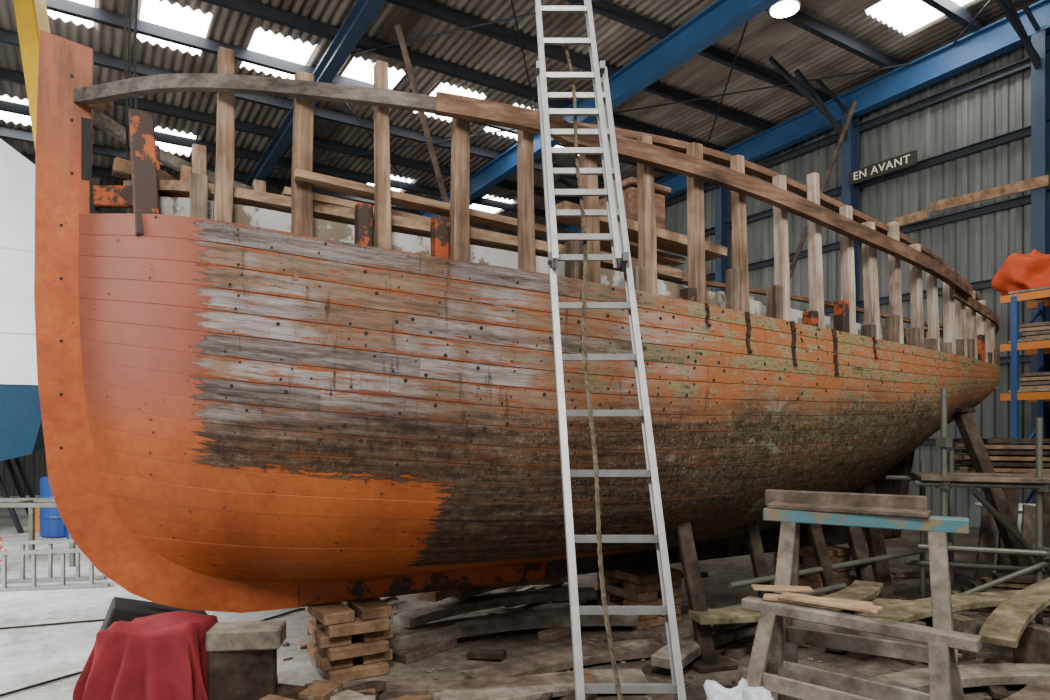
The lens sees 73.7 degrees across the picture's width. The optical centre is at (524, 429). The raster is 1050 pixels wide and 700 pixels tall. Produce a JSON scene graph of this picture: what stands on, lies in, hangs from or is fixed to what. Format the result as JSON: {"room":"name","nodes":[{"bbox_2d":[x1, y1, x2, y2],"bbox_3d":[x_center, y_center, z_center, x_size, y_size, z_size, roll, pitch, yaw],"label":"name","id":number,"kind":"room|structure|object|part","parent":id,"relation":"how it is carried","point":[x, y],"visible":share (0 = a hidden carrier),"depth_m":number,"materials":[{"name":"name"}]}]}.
{"room":"boat repair workshop","nodes":[
{"label":"boat repair workshop","id":0,"kind":"room"},
{"bbox_2d":[0,208,127,495],"bbox_3d":[-9.669,-2.275,18.718,21.380,7.750,0.043,0,0,-32],"label":"wall","id":1,"kind":"structure","parent":0,"point":[34,465],"depth_m":17.17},
{"bbox_2d":[0,0,1039,238],"bbox_3d":[-2.829,-6.507,7.800,21.600,0.846,26.201,0,0,-32],"label":"ceiling","id":2,"kind":"structure","parent":0,"point":[905,31],"depth_m":12.16,"materials":[{"name":"grey"}]},
{"bbox_2d":[767,0,801,17],"bbox_3d":[3.820,-6.300,10.300,0.476,0.240,0.476,0,0,0],"label":"lamp","id":3,"kind":"object","parent":2,"relation":"hanging from","point":[782,8],"visible":0.94,"depth_m":10.27,"materials":[{"name":"metal"}]},
{"bbox_2d":[0,495,1048,699],"bbox_3d":[-2.607,1.700,7.823,24.000,0.200,28.000,0,0,-32],"label":"floor","id":4,"kind":"structure","parent":0,"point":[29,656],"depth_m":5.50,"materials":[{"name":"concrete"}]},
{"bbox_2d":[0,139,43,532],"bbox_3d":[-10.133,-1.498,12.342,3.110,6.222,7.049,0,0,-32],"label":"boat","id":5,"kind":"object","parent":4,"relation":"on","point":[21,428],"visible":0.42,"depth_m":10.04,"materials":[{"name":"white paint"}]},
{"bbox_2d":[13,0,50,151],"bbox_3d":[-6.083,-2.240,9.500,1.626,7.715,0.600,0,0,0],"label":"yellow gantry leg","id":6,"kind":"object","parent":4,"relation":"on","point":[31,16],"visible":0.02,"depth_m":9.35,"materials":[{"name":"paint"}]},
{"bbox_2d":[35,507,39,531],"bbox_3d":[-6.574,1.400,11.846,4.158,0.400,1.886,0,0,0],"label":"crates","id":7,"kind":"object","parent":4,"relation":"on","point":[37,509],"visible":0.02,"depth_m":10.94,"materials":[{"name":"orange wood"}]},
{"bbox_2d":[0,498,75,566],"bbox_3d":[-6.250,1.228,8.500,2.100,0.745,0.650,0,0,0],"label":"frame","id":8,"kind":"object","parent":4,"relation":"on","point":[30,503],"visible":0.37,"depth_m":8.77,"materials":[{"name":"grey metal"}]},
{"bbox_2d":[39,476,66,537],"bbox_3d":[-7.000,1.150,10.600,0.600,0.900,0.600,0,0,0],"label":"barrel","id":9,"kind":"object","parent":4,"relation":"on","point":[52,525],"visible":0.44,"depth_m":10.33,"materials":[{"name":"plastic"}]},
{"bbox_2d":[0,539,106,583],"bbox_3d":[-5.442,1.380,7.302,1.958,0.430,0.070,0,0,-12],"label":"ladder","id":10,"kind":"object","parent":4,"relation":"on","point":[50,543],"visible":0.69,"depth_m":7.38,"materials":[{"name":"metal"}]},
{"bbox_2d":[0,548,109,591],"bbox_3d":[-5.275,1.400,6.925,2.099,0.390,0.070,0,0,-12],"label":"ladder","id":11,"kind":"object","parent":4,"relation":"on","point":[91,584],"visible":0.85,"depth_m":7.00,"materials":[{"name":"metal"}]},
{"bbox_2d":[72,611,217,699],"bbox_3d":[-2.002,1.311,3.840,0.722,0.582,0.688,0,0,-6],"label":"cloth","id":12,"kind":"object","parent":4,"relation":"on","point":[161,656],"visible":0.75,"depth_m":3.61,"materials":[{"name":"red fabric"}]},
{"bbox_2d":[100,597,207,629],"bbox_3d":[-2.237,1.311,4.294,0.691,0.577,0.388,0,0,-30],"label":"chock","id":13,"kind":"object","parent":4,"relation":"on","point":[120,609],"visible":0.14,"depth_m":4.15,"materials":[{"name":"black metal"}]},
{"bbox_2d":[0,597,397,696],"bbox_3d":[-3.233,1.588,6.016,2.508,0.018,3.426,0,0,38],"label":"power cable","id":14,"kind":"object","parent":4,"relation":"on","point":[298,609],"visible":0.34,"depth_m":5.63,"materials":[{"name":"black rubber"}]},
{"bbox_2d":[206,620,285,699],"bbox_3d":[-1.410,1.335,3.770,0.697,0.530,0.564,0,0,0],"label":"blocks","id":15,"kind":"object","parent":4,"relation":"on","point":[242,656],"depth_m":3.75},
{"bbox_2d":[233,0,385,205],"bbox_3d":[-1.464,-2.485,8.728,0.380,8.170,25.308,0,0,-32],"label":"rafter","id":16,"kind":"object","parent":4,"relation":"on","point":[363,12],"visible":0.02,"depth_m":11.24,"materials":[{"name":"blue metal"}]},
{"bbox_2d":[34,0,1000,680],"bbox_3d":[1.579,-2.102,6.412,9.975,7.399,2.999,0,0,-30],"label":"fishing boat","id":17,"kind":"object","parent":4,"relation":"on","point":[316,402],"visible":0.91,"depth_m":4.06,"materials":[{"name":"paint"}]},
{"bbox_3d":[-2.133,-0.530,4.291,1.425,3.380,0.164,0,0,-30],"label":"stem","id":18,"kind":"part","parent":17,"relation":"part of","materials":[{"name":"orange wood"}]},
{"bbox_2d":[417,0,779,217],"bbox_3d":[2.375,-2.530,11.171,0.380,8.260,25.314,0,0,-32],"label":"rafter","id":19,"kind":"object","parent":4,"relation":"on","point":[722,17],"visible":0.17,"depth_m":11.46,"materials":[{"name":"blue metal"}]},
{"bbox_2d":[0,0,987,217],"bbox_3d":[-2.918,-6.362,7.939,21.001,0.907,24.580,0,0,-32],"label":"purlins","id":20,"kind":"structure","parent":19,"relation":"on","point":[949,8],"depth_m":12.20,"materials":[{"name":"metal"}]},
{"bbox_2d":[267,0,1040,234],"bbox_3d":[0.429,-5.927,13.903,8.674,1.117,21.019,0,0,-32],"label":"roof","id":21,"kind":"structure","parent":19,"relation":"attached to","point":[1007,7],"depth_m":12.27,"materials":[{"name":"metal"}]},
{"bbox_2d":[532,0,685,699],"bbox_3d":[0.332,-0.491,3.188,0.436,4.196,1.996,0,0,-4],"label":"ladder","id":22,"kind":"object","parent":4,"relation":"on","point":[610,170],"visible":1,"depth_m":3.24,"materials":[{"name":"metal"}]},
{"bbox_2d":[260,566,1010,699],"bbox_3d":[1.415,1.517,5.728,6.542,0.180,4.643,0,0,0],"label":"timber offcuts","id":23,"kind":"object","parent":4,"relation":"on","point":[322,689],"visible":0.23,"depth_m":4.37,"materials":[{"name":"brown wood"}]},
{"bbox_2d":[307,576,1049,699],"bbox_3d":[1.660,1.278,4.797,5.634,0.644,2.766,0,0,13],"label":"planks","id":24,"kind":"object","parent":4,"relation":"on","point":[528,677],"visible":0.68,"depth_m":4.79,"materials":[{"name":"brown wood"}]},
{"bbox_2d":[675,521,737,673],"bbox_3d":[1.202,1.096,4.895,0.304,1.042,0.560,0,0,-18],"label":"post","id":25,"kind":"object","parent":4,"relation":"on","point":[708,662],"visible":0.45,"depth_m":4.83,"materials":[{"name":"brown wood"}]},
{"bbox_2d":[703,678,773,699],"bbox_3d":[0.967,1.371,3.216,0.450,0.458,0.486,0,0,-11],"label":"plastic bag","id":26,"kind":"object","parent":4,"relation":"on","point":[714,690],"visible":1,"depth_m":3.16,"materials":[{"name":"plastic"}]},
{"bbox_2d":[744,520,771,597],"bbox_3d":[1.916,1.118,5.563,0.340,0.986,0.444,0,0,-29],"label":"post","id":27,"kind":"object","parent":4,"relation":"on","point":[759,566],"visible":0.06,"depth_m":5.56,"materials":[{"name":"brown wood"}]},
{"bbox_2d":[536,0,1049,244],"bbox_3d":[5.876,-2.530,13.399,0.380,8.260,25.314,0,0,-32],"label":"rafter","id":28,"kind":"object","parent":4,"relation":"on","point":[997,38],"visible":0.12,"depth_m":12.33,"materials":[{"name":"blue metal"}]},
{"bbox_2d":[558,25,1049,503],"bbox_3d":[5.274,-2.200,14.438,0.280,7.600,15.680,0,0,-32],"label":"columns","id":29,"kind":"structure","parent":4,"relation":"on","point":[1040,78],"depth_m":10.53,"materials":[{"name":"blue metal"}]},
{"bbox_2d":[806,524,838,594],"bbox_3d":[2.516,1.020,5.838,0.404,1.189,0.536,0,0,-29],"label":"post","id":30,"kind":"object","parent":4,"relation":"on","point":[815,532],"visible":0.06,"depth_m":5.81,"materials":[{"name":"brown wood"}]},
{"bbox_2d":[741,584,981,699],"bbox_3d":[1.681,1.250,3.609,1.142,0.716,0.524,0,0,43],"label":"trestle","id":31,"kind":"object","parent":4,"relation":"on","point":[768,668],"visible":0.98,"depth_m":3.65,"materials":[{"name":"grey wood"}]},
{"bbox_2d":[844,486,879,611],"bbox_3d":[2.991,1.046,6.188,0.360,1.142,0.512,0,0,-29],"label":"post","id":32,"kind":"object","parent":4,"relation":"on","point":[854,535],"visible":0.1,"depth_m":6.15,"materials":[{"name":"brown wood"}]},
{"bbox_2d":[763,489,968,699],"bbox_3d":[1.908,0.988,4.005,1.069,1.235,0.577,0,0,32],"label":"trestle","id":33,"kind":"object","parent":4,"relation":"on","point":[791,508],"visible":0.61,"depth_m":3.96,"materials":[{"name":"teal paint"}]},
{"bbox_2d":[858,476,907,599],"bbox_3d":[3.315,1.017,6.596,0.465,1.184,0.293,0,0,-17],"label":"post","id":34,"kind":"object","parent":4,"relation":"on","point":[875,541],"visible":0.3,"depth_m":6.54,"materials":[{"name":"brown wood"}]},
{"bbox_2d":[718,388,1049,624],"bbox_3d":[3.563,0.600,5.927,4.550,2.000,1.994,0,0,0],"label":"scaffold","id":35,"kind":"object","parent":4,"relation":"on","point":[943,480],"visible":0.84,"depth_m":5.81,"materials":[{"name":"grey metal"}]},
{"bbox_2d":[953,408,1035,574],"bbox_3d":[4.631,0.700,6.816,0.319,1.851,0.957,0,0,-22],"label":"post","id":36,"kind":"object","parent":4,"relation":"on","point":[978,454],"visible":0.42,"depth_m":6.88,"materials":[{"name":"brown wood"}]},
{"bbox_2d":[947,438,1049,498],"bbox_3d":[6.373,0.851,7.867,2.846,1.498,0.909,0,0,21],"label":"planks","id":37,"kind":"object","parent":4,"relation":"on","point":[1005,458],"visible":0.32,"depth_m":7.83,"materials":[{"name":"brown wood"}]},
{"bbox_2d":[951,488,1049,615],"bbox_3d":[4.750,1.058,6.187,2.166,1.122,1.759,0,0,0],"label":"planks","id":38,"kind":"object","parent":4,"relation":"on","point":[988,527],"visible":0.3,"depth_m":6.96,"materials":[{"name":"brown wood"}]},
{"bbox_2d":[974,502,1035,572],"bbox_3d":[5.375,1.205,7.450,0.883,0.790,0.600,0,0,16],"label":"storage bin","id":39,"kind":"object","parent":4,"relation":"on","point":[978,504],"visible":0.17,"depth_m":7.41,"materials":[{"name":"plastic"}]},
{"bbox_2d":[1000,286,1049,503],"bbox_3d":[7.747,-0.135,8.414,0.870,3.470,3.301,0,0,-32],"label":"rack","id":40,"kind":"object","parent":4,"relation":"on","point":[1034,338],"visible":0.7,"depth_m":9.43,"materials":[{"name":"metal"}]},
{"bbox_2d":[991,249,1049,295],"bbox_3d":[6.937,-2.159,9.518,0.934,0.594,0.660,0,0,0],"label":"tarp","id":41,"kind":"object","parent":40,"relation":"on","point":[1019,271],"visible":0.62,"depth_m":9.32,"materials":[{"name":"orange plastic"}]},
{"bbox_2d":[665,45,1030,526],"bbox_3d":[6.135,-2.550,13.611,0.045,8.300,25.980,0,0,-32],"label":"wall","id":42,"kind":"structure","parent":0,"point":[976,248],"depth_m":12.00,"materials":[{"name":"grey metal"}]},
{"bbox_2d":[665,49,1049,444],"bbox_3d":[6.119,-2.728,13.375,0.166,5.956,25.000,0,0,-32],"label":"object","id":43,"kind":"structure","parent":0,"point":[1025,64],"depth_m":12.04,"materials":[{"name":"metal"}]},
{"bbox_2d":[849,150,916,185],"bbox_3d":[6.334,-4.650,12.445,0.051,0.250,1.250,0,0,-32],"label":"board","id":44,"kind":"object","parent":43,"relation":"attached to","point":[909,159],"visible":1,"depth_m":12.39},
{"bbox_2d":[895,174,1049,226],"bbox_3d":[7.086,-3.669,11.250,0.065,0.274,2.279,0,0,-32],"label":"plank","id":45,"kind":"object","parent":43,"relation":"attached to","point":[1042,181],"visible":0.89,"depth_m":11.10,"materials":[{"name":"brown wood"}]}
]}

